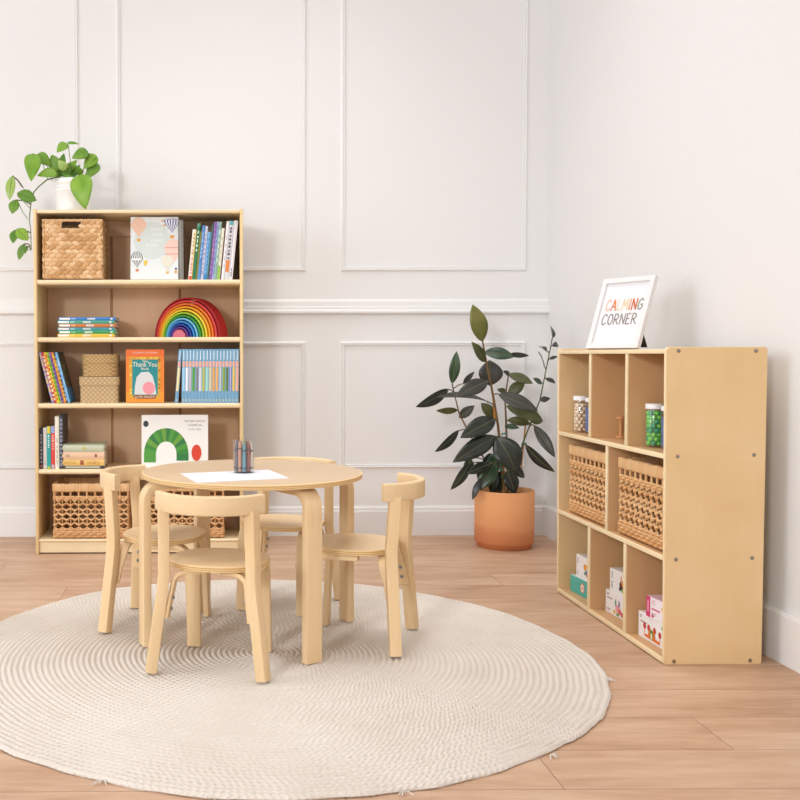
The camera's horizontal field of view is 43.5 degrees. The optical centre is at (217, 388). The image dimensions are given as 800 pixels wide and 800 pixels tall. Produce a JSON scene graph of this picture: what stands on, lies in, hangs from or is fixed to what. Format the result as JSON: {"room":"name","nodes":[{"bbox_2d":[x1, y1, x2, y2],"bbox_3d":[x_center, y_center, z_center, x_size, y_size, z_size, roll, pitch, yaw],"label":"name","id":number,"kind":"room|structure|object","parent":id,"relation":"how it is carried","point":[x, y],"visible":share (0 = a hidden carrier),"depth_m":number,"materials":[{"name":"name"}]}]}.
{"room":"children's room","nodes":[
{"label":"children's room","id":0,"kind":"room"},
{"bbox_2d":[0,0,550,506],"bbox_3d":[-1.311,-0.825,4.759,6.044,3.100,0.100,0,2,0],"label":"wall","id":1,"kind":"structure","parent":0,"point":[211,90],"depth_m":4.71,"materials":[{"name":"white paint"}]},
{"bbox_2d":[0,341,34,469],"bbox_3d":[-1.120,0.086,4.735,0.914,0.627,0.011,0,2,0],"label":"trim","id":2,"kind":"structure","parent":1,"relation":"attached to","point":[21,343],"depth_m":4.74,"materials":[{"name":"white paint"}]},
{"bbox_2d":[0,0,79,271],"bbox_3d":[-1.122,-1.348,4.687,0.914,1.572,0.011,0,2,0],"label":"trim","id":3,"kind":"structure","parent":1,"relation":"attached to","point":[76,2],"depth_m":4.69,"materials":[{"name":"white paint"}]},
{"bbox_2d":[115,0,306,271],"bbox_3d":[-0.030,-1.350,4.694,0.923,1.572,0.011,0,2,0],"label":"trim","id":4,"kind":"structure","parent":1,"relation":"attached to","point":[302,268],"depth_m":4.70,"materials":[{"name":"white paint"}]},
{"bbox_2d":[0,505,543,536],"bbox_3d":[-1.358,0.654,4.750,5.944,0.144,0.016,0,2,0],"label":"baseboard","id":5,"kind":"structure","parent":1,"relation":"attached to","point":[427,520],"depth_m":4.76,"materials":[{"name":"white paint"}]},
{"bbox_2d":[0,299,548,314],"bbox_3d":[-1.360,-0.393,4.711,5.944,0.075,0.024,0,2,0],"label":"trim","id":6,"kind":"structure","parent":1,"relation":"attached to","point":[15,306],"depth_m":4.72,"materials":[{"name":"white paint"}]},
{"bbox_2d":[243,341,305,456],"bbox_3d":[-0.027,0.084,4.743,0.923,0.627,0.011,0,2,0],"label":"trim","id":7,"kind":"structure","parent":1,"relation":"attached to","point":[302,344],"depth_m":4.74,"materials":[{"name":"white paint"}]},
{"bbox_2d":[339,341,525,468],"bbox_3d":[1.053,0.082,4.750,0.912,0.627,0.011,0,2,0],"label":"trim","id":8,"kind":"structure","parent":1,"relation":"attached to","point":[343,344],"depth_m":4.75,"materials":[{"name":"white paint"}]},
{"bbox_2d":[340,0,528,271],"bbox_3d":[1.051,-1.352,4.702,0.912,1.572,0.011,0,2,0],"label":"trim","id":9,"kind":"structure","parent":1,"relation":"attached to","point":[343,268],"depth_m":4.71,"materials":[{"name":"white paint"}]},
{"bbox_2d":[0,535,799,799],"bbox_3d":[-1.278,0.900,0.343,6.044,0.050,9.043,0,2,0],"label":"floor","id":10,"kind":"structure","parent":0,"point":[665,732],"depth_m":2.43,"materials":[{"name":"brown wood"}]},
{"bbox_2d":[33,209,243,553],"bbox_3d":[-0.348,-0.031,4.445,0.927,1.530,0.290,0,2,0],"label":"bookcase","id":11,"kind":"object","parent":10,"relation":"on","point":[138,305],"visible":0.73,"depth_m":4.56,"materials":[{"name":"brown wood"}]},
{"bbox_2d":[39,426,44,468],"bbox_3d":[-0.785,0.267,4.403,0.016,0.180,0.150,0,2,0],"label":"book","id":12,"kind":"object","parent":11,"relation":"on","point":[40,429],"visible":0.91,"depth_m":4.33,"materials":[{"name":"black paper"}]},
{"bbox_2d":[43,426,46,468],"bbox_3d":[-0.769,0.265,4.405,0.015,0.184,0.150,0,2,0],"label":"book","id":13,"kind":"object","parent":11,"relation":"on","point":[44,428],"visible":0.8,"depth_m":4.33,"materials":[{"name":"white paper"}]},
{"bbox_2d":[39,352,53,402],"bbox_3d":[-0.761,-0.050,4.403,0.066,0.227,0.170,0,2,0],"label":"book","id":14,"kind":"object","parent":11,"relation":"on","point":[40,355],"visible":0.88,"depth_m":4.32,"materials":[{"name":"paper"}]},
{"bbox_2d":[41,352,56,402],"bbox_3d":[-0.750,-0.051,4.406,0.069,0.228,0.170,0,2,0],"label":"book","id":15,"kind":"object","parent":11,"relation":"on","point":[42,353],"visible":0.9,"depth_m":4.32,"materials":[{"name":"paper"}]},
{"bbox_2d":[47,424,54,468],"bbox_3d":[-0.752,0.262,4.403,0.018,0.190,0.150,0,2,0],"label":"book","id":16,"kind":"object","parent":11,"relation":"on","point":[48,426],"visible":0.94,"depth_m":4.33,"materials":[{"name":"teal paper"}]},
{"bbox_2d":[44,352,58,402],"bbox_3d":[-0.738,-0.050,4.403,0.067,0.227,0.170,0,2,0],"label":"book","id":17,"kind":"object","parent":11,"relation":"on","point":[45,353],"visible":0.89,"depth_m":4.32,"materials":[{"name":"yellow paper"}]},
{"bbox_2d":[5,141,99,258],"bbox_3d":[-0.737,-0.847,4.394,0.419,0.528,0.230,0,2,0],"label":"pothos","id":18,"kind":"object","parent":11,"relation":"on","point":[72,192],"visible":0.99,"depth_m":4.35,"materials":[{"name":"green plant"}]},
{"bbox_2d":[51,425,54,468],"bbox_3d":[-0.734,0.262,4.405,0.018,0.190,0.150,0,2,0],"label":"book","id":19,"kind":"object","parent":11,"relation":"on","point":[53,426],"visible":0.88,"depth_m":4.33,"materials":[{"name":"red paper"}]},
{"bbox_2d":[47,352,61,402],"bbox_3d":[-0.727,-0.050,4.406,0.066,0.227,0.170,0,2,0],"label":"book","id":20,"kind":"object","parent":11,"relation":"on","point":[49,360],"visible":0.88,"depth_m":4.32,"materials":[{"name":"paper"}]},
{"bbox_2d":[49,352,63,402],"bbox_3d":[-0.717,-0.050,4.403,0.068,0.227,0.170,0,2,0],"label":"book","id":21,"kind":"object","parent":11,"relation":"on","point":[50,354],"visible":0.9,"depth_m":4.32,"materials":[{"name":"paper"}]},
{"bbox_2d":[55,415,59,468],"bbox_3d":[-0.715,0.240,4.403,0.018,0.234,0.150,0,2,0],"label":"book","id":22,"kind":"object","parent":11,"relation":"on","point":[57,461],"visible":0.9,"depth_m":4.33,"materials":[{"name":"white paper"}]},
{"bbox_2d":[51,352,66,402],"bbox_3d":[-0.706,-0.050,4.406,0.068,0.227,0.170,0,2,0],"label":"book","id":23,"kind":"object","parent":11,"relation":"on","point":[52,353],"visible":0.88,"depth_m":4.32,"materials":[{"name":"paper"}]},
{"bbox_2d":[59,413,67,468],"bbox_3d":[-0.696,0.236,4.405,0.017,0.240,0.150,0,2,0],"label":"book","id":24,"kind":"object","parent":11,"relation":"on","point":[63,418],"visible":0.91,"depth_m":4.33,"materials":[{"name":"black paper"}]},
{"bbox_2d":[55,352,75,402],"bbox_3d":[-0.688,-0.051,4.403,0.069,0.228,0.170,0,2,0],"label":"book","id":25,"kind":"object","parent":11,"relation":"on","point":[60,357],"visible":1,"depth_m":4.36,"materials":[{"name":"blue paper"}]},
{"bbox_2d":[54,177,89,209],"bbox_3d":[-0.657,-0.867,4.419,0.169,0.153,0.169,0,2,0],"label":"pot","id":26,"kind":"object","parent":11,"relation":"on","point":[65,200],"depth_m":4.35,"materials":[{"name":"white ceramic"}]},
{"bbox_2d":[42,219,107,279],"bbox_3d":[-0.641,-0.620,4.406,0.269,0.264,0.241,0,2,0],"label":"storage basket","id":27,"kind":"object","parent":11,"relation":"on","point":[80,252],"visible":0.98,"depth_m":4.29,"materials":[{"name":"brown wicker"}]},
{"bbox_2d":[62,462,107,468],"bbox_3d":[-0.601,0.350,4.408,0.192,0.013,0.145,0,2,0],"label":"book","id":28,"kind":"object","parent":11,"relation":"on","point":[63,467],"visible":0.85,"depth_m":4.34,"materials":[{"name":"white paper"}]},
{"bbox_2d":[62,456,107,465],"bbox_3d":[-0.601,0.329,4.407,0.192,0.028,0.145,0,2,0],"label":"book","id":29,"kind":"object","parent":28,"relation":"on","point":[66,462],"visible":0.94,"depth_m":4.34,"materials":[{"name":"yellow paper"}]},
{"bbox_2d":[62,450,106,458],"bbox_3d":[-0.601,0.298,4.406,0.192,0.034,0.145,0,2,0],"label":"book","id":30,"kind":"object","parent":29,"relation":"on","point":[66,455],"visible":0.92,"depth_m":4.33,"materials":[{"name":"paper"}]},
{"bbox_2d":[62,442,107,451],"bbox_3d":[-0.601,0.265,4.405,0.192,0.032,0.145,0,2,0],"label":"book","id":31,"kind":"object","parent":30,"relation":"on","point":[69,446],"visible":0.97,"depth_m":4.33,"materials":[{"name":"paper"}]},
{"bbox_2d":[58,334,117,336],"bbox_3d":[-0.584,-0.237,4.412,0.252,0.014,0.200,0,2,0],"label":"book","id":32,"kind":"object","parent":11,"relation":"on","point":[59,335],"visible":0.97,"depth_m":4.31,"materials":[{"name":"yellow paper"}]},
{"bbox_2d":[59,331,119,334],"bbox_3d":[-0.579,-0.252,4.414,0.252,0.014,0.200,0,2,0],"label":"book","id":33,"kind":"object","parent":32,"relation":"on","point":[60,332],"visible":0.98,"depth_m":4.32,"materials":[{"name":"green paper"}]},
{"bbox_2d":[58,327,118,330],"bbox_3d":[-0.584,-0.267,4.415,0.252,0.014,0.200,0,2,0],"label":"book","id":34,"kind":"object","parent":33,"relation":"on","point":[59,328],"visible":0.98,"depth_m":4.32,"materials":[{"name":"paper"}]},
{"bbox_2d":[59,324,119,327],"bbox_3d":[-0.579,-0.282,4.411,0.252,0.014,0.200,0,2,0],"label":"book","id":35,"kind":"object","parent":34,"relation":"on","point":[60,325],"visible":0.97,"depth_m":4.31,"materials":[{"name":"orange paper"}]},
{"bbox_2d":[57,321,118,324],"bbox_3d":[-0.584,-0.297,4.412,0.252,0.014,0.200,0,2,0],"label":"book","id":36,"kind":"object","parent":35,"relation":"on","point":[58,322],"visible":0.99,"depth_m":4.31,"materials":[{"name":"paper"}]},
{"bbox_2d":[59,317,119,321],"bbox_3d":[-0.579,-0.312,4.414,0.252,0.014,0.200,0,2,0],"label":"book","id":37,"kind":"object","parent":36,"relation":"on","point":[60,318],"visible":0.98,"depth_m":4.32,"materials":[{"name":"blue paper"}]},
{"bbox_2d":[52,477,131,537],"bbox_3d":[-0.564,0.542,4.454,0.348,0.246,0.252,0,2,0],"label":"basket","id":38,"kind":"object","parent":11,"relation":"on","point":[70,527],"visible":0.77,"depth_m":4.34,"materials":[{"name":"brown wicker"}]},
{"bbox_2d":[79,376,121,402],"bbox_3d":[-0.528,0.005,4.399,0.182,0.117,0.134,0,2,0],"label":"woven box","id":39,"kind":"object","parent":11,"relation":"on","point":[93,389],"visible":1,"depth_m":4.34,"materials":[{"name":"beige wicker"}]},
{"bbox_2d":[82,354,119,375],"bbox_3d":[-0.527,-0.104,4.396,0.170,0.098,0.125,0,2,0],"label":"woven box","id":40,"kind":"object","parent":39,"relation":"on","point":[93,364],"visible":1,"depth_m":4.34,"materials":[{"name":"beige wicker"}]},
{"bbox_2d":[126,349,163,402],"bbox_3d":[-0.323,-0.055,4.347,0.170,0.237,0.030,0,2,0],"label":"picture book","id":41,"kind":"object","parent":11,"relation":"on","point":[144,367],"visible":1,"depth_m":4.34,"materials":[{"name":"orange paper"}]},
{"bbox_2d":[131,217,178,279],"bbox_3d":[-0.281,-0.625,4.347,0.213,0.282,0.044,0,2,0],"label":"picture book","id":42,"kind":"object","parent":11,"relation":"on","point":[154,240],"visible":0.99,"depth_m":4.33,"materials":[{"name":"paper"}]},
{"bbox_2d":[142,415,207,467],"bbox_3d":[-0.191,0.237,4.367,0.298,0.237,0.036,0,2,0],"label":"picture book","id":43,"kind":"object","parent":11,"relation":"on","point":[166,439],"visible":1,"depth_m":4.36,"materials":[{"name":"white paper"}]},
{"bbox_2d":[175,349,181,402],"bbox_3d":[-0.174,-0.057,4.406,0.033,0.239,0.170,0,2,0],"label":"book","id":44,"kind":"object","parent":11,"relation":"on","point":[179,367],"visible":0.99,"depth_m":4.32,"materials":[{"name":"paper"}]},
{"bbox_2d":[179,220,184,279],"bbox_3d":[-0.163,-0.620,4.433,0.020,0.268,0.200,0,2,0],"label":"book","id":45,"kind":"object","parent":11,"relation":"on","point":[181,223],"visible":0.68,"depth_m":4.33,"materials":[{"name":"grey paper"}]},
{"bbox_2d":[168,321,195,336],"bbox_3d":[-0.149,-0.270,4.453,0.152,0.076,0.066,1,2,34],"label":"arch","id":46,"kind":"object","parent":11,"relation":"on","point":[189,324],"visible":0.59,"depth_m":4.42,"materials":[{"name":"blue paint"}]},
{"bbox_2d":[166,318,198,336],"bbox_3d":[-0.146,-0.277,4.451,0.178,0.089,0.066,1,2,34],"label":"arch","id":47,"kind":"object","parent":11,"relation":"on","point":[178,319],"visible":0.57,"depth_m":4.41,"materials":[{"name":"blue paint"}]},
{"bbox_2d":[182,349,185,402],"bbox_3d":[-0.151,-0.057,4.407,0.015,0.239,0.170,1,2,0],"label":"book","id":48,"kind":"object","parent":11,"relation":"on","point":[183,350],"visible":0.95,"depth_m":4.32,"materials":[{"name":"blue paper"}]},
{"bbox_2d":[165,315,202,336],"bbox_3d":[-0.142,-0.283,4.449,0.205,0.102,0.066,1,2,34],"label":"arch","id":49,"kind":"object","parent":11,"relation":"on","point":[193,319],"visible":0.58,"depth_m":4.40,"materials":[{"name":"green paint"}]},
{"bbox_2d":[163,312,205,336],"bbox_3d":[-0.139,-0.290,4.446,0.231,0.116,0.066,1,2,34],"label":"arch","id":50,"kind":"object","parent":11,"relation":"on","point":[180,313],"visible":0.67,"depth_m":4.40,"materials":[{"name":"green paint"}]},
{"bbox_2d":[161,309,208,336],"bbox_3d":[-0.136,-0.296,4.444,0.258,0.129,0.066,1,2,34],"label":"arch","id":51,"kind":"object","parent":11,"relation":"on","point":[181,310],"visible":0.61,"depth_m":4.40,"materials":[{"name":"yellow paint"}]},
{"bbox_2d":[160,306,211,336],"bbox_3d":[-0.132,-0.303,4.441,0.284,0.142,0.066,1,2,34],"label":"arch","id":52,"kind":"object","parent":11,"relation":"on","point":[200,312],"visible":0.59,"depth_m":4.39,"materials":[{"name":"orange paint"}]},
{"bbox_2d":[148,482,224,536],"bbox_3d":[-0.139,0.541,4.459,0.348,0.246,0.252,0,2,0],"label":"basket","id":53,"kind":"object","parent":11,"relation":"on","point":[217,528],"visible":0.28,"depth_m":4.34,"materials":[{"name":"brown wicker"}]},
{"bbox_2d":[158,303,214,336],"bbox_3d":[-0.129,-0.309,4.439,0.310,0.155,0.066,1,2,34],"label":"arch","id":54,"kind":"object","parent":11,"relation":"on","point":[182,304],"visible":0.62,"depth_m":4.39,"materials":[{"name":"orange paint"}]},
{"bbox_2d":[185,349,188,402],"bbox_3d":[-0.136,-0.057,4.407,0.015,0.239,0.170,1,2,0],"label":"book","id":55,"kind":"object","parent":11,"relation":"on","point":[187,350],"visible":0.95,"depth_m":4.32,"materials":[{"name":"paper"}]},
{"bbox_2d":[157,300,218,336],"bbox_3d":[-0.126,-0.316,4.436,0.337,0.168,0.066,1,2,34],"label":"arch","id":56,"kind":"object","parent":11,"relation":"on","point":[203,306],"visible":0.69,"depth_m":4.38,"materials":[{"name":"red paint"}]},
{"bbox_2d":[188,349,191,402],"bbox_3d":[-0.121,-0.057,4.407,0.015,0.239,0.170,1,2,0],"label":"book","id":57,"kind":"object","parent":11,"relation":"on","point":[190,350],"visible":0.97,"depth_m":4.32,"materials":[{"name":"blue paper"}]},
{"bbox_2d":[155,297,227,336],"bbox_3d":[-0.122,-0.323,4.434,0.363,0.182,0.066,1,2,34],"label":"arch","id":58,"kind":"object","parent":11,"relation":"on","point":[222,329],"visible":0.73,"depth_m":4.36,"materials":[{"name":"red paint"}]},
{"bbox_2d":[188,229,196,279],"bbox_3d":[-0.112,-0.596,4.402,0.039,0.223,0.190,0,2,0],"label":"book","id":59,"kind":"object","parent":11,"relation":"on","point":[193,242],"visible":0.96,"depth_m":4.31,"materials":[{"name":"beige paper"}]},
{"bbox_2d":[192,349,195,402],"bbox_3d":[-0.106,-0.057,4.407,0.015,0.239,0.170,1,2,0],"label":"book","id":60,"kind":"object","parent":11,"relation":"on","point":[193,350],"visible":0.94,"depth_m":4.32,"materials":[{"name":"blue paper"}]},
{"bbox_2d":[192,223,200,279],"bbox_3d":[-0.094,-0.610,4.405,0.040,0.250,0.190,0,2,0],"label":"book","id":61,"kind":"object","parent":11,"relation":"on","point":[198,224],"visible":0.94,"depth_m":4.31,"materials":[{"name":"green paper"}]},
{"bbox_2d":[195,349,198,402],"bbox_3d":[-0.091,-0.057,4.407,0.015,0.239,0.170,1,2,0],"label":"book","id":62,"kind":"object","parent":11,"relation":"on","point":[197,350],"visible":0.97,"depth_m":4.32,"materials":[{"name":"blue paper"}]},
{"bbox_2d":[198,349,201,402],"bbox_3d":[-0.076,-0.057,4.407,0.015,0.239,0.170,1,2,0],"label":"book","id":63,"kind":"object","parent":11,"relation":"on","point":[200,350],"visible":0.97,"depth_m":4.32,"materials":[{"name":"blue paper"}]},
{"bbox_2d":[197,225,204,279],"bbox_3d":[-0.071,-0.605,4.402,0.036,0.240,0.190,0,2,0],"label":"book","id":64,"kind":"object","parent":11,"relation":"on","point":[203,226],"visible":0.94,"depth_m":4.31,"materials":[{"name":"blue paper"}]},
{"bbox_2d":[202,349,205,402],"bbox_3d":[-0.061,-0.058,4.407,0.015,0.239,0.170,1,2,0],"label":"book","id":65,"kind":"object","parent":11,"relation":"on","point":[203,350],"visible":0.98,"depth_m":4.32,"materials":[{"name":"blue paper"}]},
{"bbox_2d":[200,226,207,279],"bbox_3d":[-0.059,-0.604,4.406,0.034,0.238,0.190,0,2,0],"label":"book","id":66,"kind":"object","parent":11,"relation":"on","point":[206,227],"visible":0.94,"depth_m":4.31,"materials":[{"name":"paper"}]},
{"bbox_2d":[203,232,210,279],"bbox_3d":[-0.046,-0.592,4.410,0.038,0.213,0.190,0,2,0],"label":"book","id":67,"kind":"object","parent":11,"relation":"on","point":[208,233],"visible":0.98,"depth_m":4.32,"materials":[{"name":"blue paper"}]},
{"bbox_2d":[205,349,208,402],"bbox_3d":[-0.047,-0.058,4.407,0.015,0.239,0.170,1,2,0],"label":"book","id":68,"kind":"object","parent":11,"relation":"on","point":[207,350],"visible":0.98,"depth_m":4.32,"materials":[{"name":"blue paper"}]},
{"bbox_2d":[208,349,211,402],"bbox_3d":[-0.032,-0.058,4.407,0.015,0.239,0.170,1,2,0],"label":"book","id":69,"kind":"object","parent":11,"relation":"on","point":[210,350],"visible":0.97,"depth_m":4.32,"materials":[{"name":"blue paper"}]},
{"bbox_2d":[209,222,216,279],"bbox_3d":[-0.021,-0.613,4.406,0.038,0.256,0.190,0,2,0],"label":"book","id":70,"kind":"object","parent":11,"relation":"on","point":[215,223],"visible":0.94,"depth_m":4.31,"materials":[{"name":"purple paper"}]},
{"bbox_2d":[212,349,215,402],"bbox_3d":[-0.017,-0.058,4.407,0.015,0.239,0.170,1,2,0],"label":"book","id":71,"kind":"object","parent":11,"relation":"on","point":[213,350],"visible":0.98,"depth_m":4.32,"materials":[{"name":"blue paper"}]},
{"bbox_2d":[212,222,219,279],"bbox_3d":[-0.009,-0.614,4.410,0.036,0.258,0.190,0,2,0],"label":"book","id":72,"kind":"object","parent":11,"relation":"on","point":[217,228],"visible":0.94,"depth_m":4.32,"materials":[{"name":"paper"}]},
{"bbox_2d":[215,349,218,402],"bbox_3d":[-0.002,-0.058,4.407,0.015,0.239,0.170,1,2,0],"label":"book","id":73,"kind":"object","parent":11,"relation":"on","point":[217,350],"visible":0.98,"depth_m":4.33,"materials":[{"name":"blue paper"}]},
{"bbox_2d":[214,222,221,279],"bbox_3d":[0.002,-0.613,4.402,0.035,0.256,0.190,0,2,0],"label":"book","id":74,"kind":"object","parent":11,"relation":"on","point":[220,223],"visible":0.93,"depth_m":4.31,"materials":[{"name":"paper"}]},
{"bbox_2d":[218,349,221,402],"bbox_3d":[0.013,-0.058,4.408,0.015,0.239,0.170,1,2,0],"label":"book","id":75,"kind":"object","parent":11,"relation":"on","point":[220,350],"visible":0.96,"depth_m":4.32,"materials":[{"name":"paper"}]},
{"bbox_2d":[216,228,224,279],"bbox_3d":[0.013,-0.599,4.406,0.036,0.228,0.190,0,2,0],"label":"book","id":76,"kind":"object","parent":11,"relation":"on","point":[222,229],"visible":0.91,"depth_m":4.31,"materials":[{"name":"beige paper"}]},
{"bbox_2d":[222,349,225,402],"bbox_3d":[0.028,-0.058,4.408,0.015,0.239,0.170,1,2,0],"label":"book","id":77,"kind":"object","parent":11,"relation":"on","point":[223,350],"visible":0.97,"depth_m":4.32,"materials":[{"name":"blue paper"}]},
{"bbox_2d":[221,221,228,279],"bbox_3d":[0.035,-0.614,4.402,0.038,0.258,0.190,0,2,0],"label":"book","id":78,"kind":"object","parent":11,"relation":"on","point":[227,223],"visible":0.92,"depth_m":4.31,"materials":[{"name":"white paper"}]},
{"bbox_2d":[225,349,228,402],"bbox_3d":[0.043,-0.058,4.408,0.015,0.239,0.170,1,2,0],"label":"book","id":79,"kind":"object","parent":11,"relation":"on","point":[227,350],"visible":0.98,"depth_m":4.33,"materials":[{"name":"blue paper"}]},
{"bbox_2d":[224,221,233,279],"bbox_3d":[0.051,-0.616,4.406,0.045,0.261,0.190,0,2,0],"label":"book","id":80,"kind":"object","parent":11,"relation":"on","point":[231,223],"visible":0.98,"depth_m":4.31,"materials":[{"name":"white paper"}]},
{"bbox_2d":[228,349,232,402],"bbox_3d":[0.058,-0.058,4.408,0.015,0.239,0.170,1,2,0],"label":"book","id":81,"kind":"object","parent":11,"relation":"on","point":[230,350],"visible":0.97,"depth_m":4.32,"materials":[{"name":"blue paper"}]},
{"bbox_2d":[228,221,237,279],"bbox_3d":[0.070,-0.617,4.410,0.043,0.262,0.190,0,2,0],"label":"book","id":82,"kind":"object","parent":11,"relation":"on","point":[235,222],"visible":0.91,"depth_m":4.32,"materials":[{"name":"white paper"}]},
{"bbox_2d":[232,349,235,402],"bbox_3d":[0.073,-0.058,4.408,0.015,0.239,0.170,1,2,0],"label":"book","id":83,"kind":"object","parent":11,"relation":"on","point":[234,350],"visible":0.94,"depth_m":4.32,"materials":[{"name":"blue paper"}]},
{"bbox_2d":[235,349,238,402],"bbox_3d":[0.087,-0.058,4.408,0.015,0.239,0.170,1,2,0],"label":"book","id":84,"kind":"object","parent":11,"relation":"on","point":[237,350],"visible":0.95,"depth_m":4.33,"materials":[{"name":"blue paper"}]},
{"bbox_2d":[0,579,615,799],"bbox_3d":[0.142,0.781,2.863,1.872,0.013,1.872,2,3,40],"label":"braided rug","id":85,"kind":"object","parent":10,"relation":"on","point":[474,691],"visible":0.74,"depth_m":2.47,"materials":[{"name":"fabric"}]},
{"bbox_2d":[98,464,210,632],"bbox_3d":[-0.209,0.514,3.175,0.344,0.497,0.352,0,2,13],"label":"chair","id":86,"kind":"object","parent":85,"relation":"on","point":[111,477],"visible":0.79,"depth_m":3.08,"materials":[{"name":"brown wood"}]},
{"bbox_2d":[145,490,271,682],"bbox_3d":[-0.003,0.529,2.729,0.352,0.497,0.344,0,2,14],"label":"chair","id":87,"kind":"object","parent":85,"relation":"on","point":[233,562],"visible":1,"depth_m":2.64,"materials":[{"name":"brown wood"}]},
{"bbox_2d":[139,459,361,664],"bbox_3d":[0.106,0.512,3.040,0.687,0.510,0.684,0,2,0],"label":"round table","id":88,"kind":"object","parent":85,"relation":"on","point":[304,477],"visible":0.93,"depth_m":2.89,"materials":[{"name":"brown wood"}]},
{"bbox_2d":[181,470,287,482],"bbox_3d":[0.052,0.262,2.899,0.309,0.001,0.222,-1,2,-19],"label":"paper sheet","id":89,"kind":"object","parent":88,"relation":"on","point":[203,477],"visible":1,"depth_m":2.88,"materials":[{"name":"white paper"}]},
{"bbox_3d":[0.080,0.208,2.981,0.070,0.100,0.070,0,2,0],"label":"cup","id":90,"kind":"object","parent":89,"relation":"on","visible":0},
{"bbox_2d":[238,441,241,471],"bbox_3d":[0.069,0.206,2.960,0.012,0.094,0.012,1,2,29],"label":"crayon","id":91,"kind":"object","parent":90,"relation":"in","point":[239,443],"visible":1,"depth_m":2.96,"materials":[{"name":"wax"}]},
{"bbox_2d":[236,456,338,615],"bbox_3d":[0.244,0.505,3.418,0.352,0.497,0.344,1,2,23],"label":"chair","id":92,"kind":"object","parent":85,"relation":"on","point":[268,522],"visible":0.49,"depth_m":3.42,"materials":[{"name":"brown wood"}]},
{"bbox_2d":[322,472,424,656],"bbox_3d":[0.461,0.519,2.980,0.344,0.497,0.352,1,2,20],"label":"chair","id":93,"kind":"object","parent":85,"relation":"on","point":[393,550],"visible":0.89,"depth_m":2.89,"materials":[{"name":"brown wood"}]},
{"bbox_2d":[416,304,557,550],"bbox_3d":[1.209,0.174,4.457,0.653,1.114,0.298,0,2,-3],"label":"rubber plant","id":94,"kind":"object","parent":10,"relation":"on","point":[504,511],"visible":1,"depth_m":4.40,"materials":[{"name":"green plant"}]},
{"bbox_2d":[557,347,767,664],"bbox_3d":[1.406,0.321,3.183,0.287,0.905,0.862,0,2,0],"label":"storage cabinet","id":95,"kind":"object","parent":10,"relation":"on","point":[708,571],"visible":0.99,"depth_m":2.76,"materials":[{"name":"brown wood"}]},
{"bbox_2d":[570,574,586,598],"bbox_3d":[1.384,0.715,3.506,0.161,0.060,0.148,0,2,-5],"label":"toy box","id":96,"kind":"object","parent":95,"relation":"on","point":[578,585],"visible":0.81,"depth_m":3.51,"materials":[{"name":"teal cardboard"}]},
{"bbox_2d":[576,553,587,580],"bbox_3d":[1.370,0.644,3.482,0.125,0.082,0.127,0,2,0],"label":"toy box","id":97,"kind":"object","parent":96,"relation":"on","point":[581,560],"visible":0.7,"depth_m":3.50,"materials":[{"name":"white cardboard"}]},
{"bbox_2d":[569,444,605,525],"bbox_3d":[1.404,0.330,3.372,0.252,0.246,0.348,0,2,0],"label":"basket","id":98,"kind":"object","parent":95,"relation":"on","point":[591,508],"visible":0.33,"depth_m":3.39,"materials":[{"name":"brown wicker"}]},
{"bbox_2d":[558,509,662,559],"bbox_3d":[1.404,0.469,3.188,0.279,0.014,0.831,0,2,0],"label":"shelf","id":99,"kind":"object","parent":95,"relation":"attached to","point":[630,543],"depth_m":3.15,"materials":[{"name":"brown wood"}]},
{"bbox_2d":[559,431,663,458],"bbox_3d":[1.404,0.179,3.178,0.279,0.014,0.831,0,2,0],"label":"shelf","id":100,"kind":"object","parent":95,"relation":"attached to","point":[608,439],"depth_m":3.15,"materials":[{"name":"brown wood"}]},
{"bbox_2d":[606,589,622,619],"bbox_3d":[1.392,0.717,3.222,0.152,0.075,0.140,0,2,-4],"label":"toy box","id":101,"kind":"object","parent":95,"relation":"on","point":[614,602],"visible":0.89,"depth_m":3.22,"materials":[{"name":"white cardboard"}]},
{"bbox_2d":[610,567,622,596],"bbox_3d":[1.379,0.640,3.206,0.122,0.079,0.110,0,2,-6],"label":"toy box","id":102,"kind":"object","parent":101,"relation":"on","point":[616,573],"visible":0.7,"depth_m":3.21,"materials":[{"name":"white cardboard"}]},
{"bbox_2d":[616,416,624,438],"bbox_3d":[1.353,0.132,3.259,0.030,0.074,0.030,0,2,0],"label":"spool","id":103,"kind":"object","parent":95,"relation":"on","point":[620,418],"visible":0.89,"depth_m":3.25,"materials":[{"name":"brown paint"}]},
{"bbox_2d":[586,275,657,349],"bbox_3d":[1.403,-0.257,3.332,0.155,0.248,0.209,-1,2,-28],"label":"framed sign","id":104,"kind":"object","parent":95,"relation":"on","point":[623,307],"visible":1,"depth_m":3.31,"materials":[{"name":"white paper"}]},
{"bbox_2d":[618,456,662,550],"bbox_3d":[1.407,0.344,2.945,0.252,0.246,0.348,0,2,0],"label":"basket","id":105,"kind":"object","parent":95,"relation":"on","point":[644,528],"visible":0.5,"depth_m":2.97,"materials":[{"name":"brown wicker"}]},
{"bbox_2d":[638,610,661,648],"bbox_3d":[1.384,0.726,2.925,0.166,0.077,0.168,0,2,0],"label":"toy box","id":106,"kind":"object","parent":95,"relation":"on","point":[649,628],"visible":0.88,"depth_m":2.93,"materials":[{"name":"white cardboard"}]},
{"bbox_2d":[646,594,662,622],"bbox_3d":[1.366,0.657,2.889,0.131,0.063,0.110,0,2,-6],"label":"toy box","id":107,"kind":"object","parent":106,"relation":"on","point":[653,602],"visible":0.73,"depth_m":2.90,"materials":[{"name":"cardboard"}]},
{"bbox_2d":[546,0,799,616],"bbox_3d":[1.691,-0.679,0.260,0.100,3.100,8.943,0,2,0],"label":"wall","id":108,"kind":"structure","parent":0,"point":[674,125],"depth_m":3.32,"materials":[{"name":"white paint"}]},
{"bbox_2d":[543,505,799,673],"bbox_3d":[1.636,0.796,0.301,0.016,0.150,8.927,0,2,0],"label":"baseboard","id":109,"kind":"structure","parent":108,"relation":"attached to","point":[780,627],"depth_m":2.80,"materials":[{"name":"white paint"}]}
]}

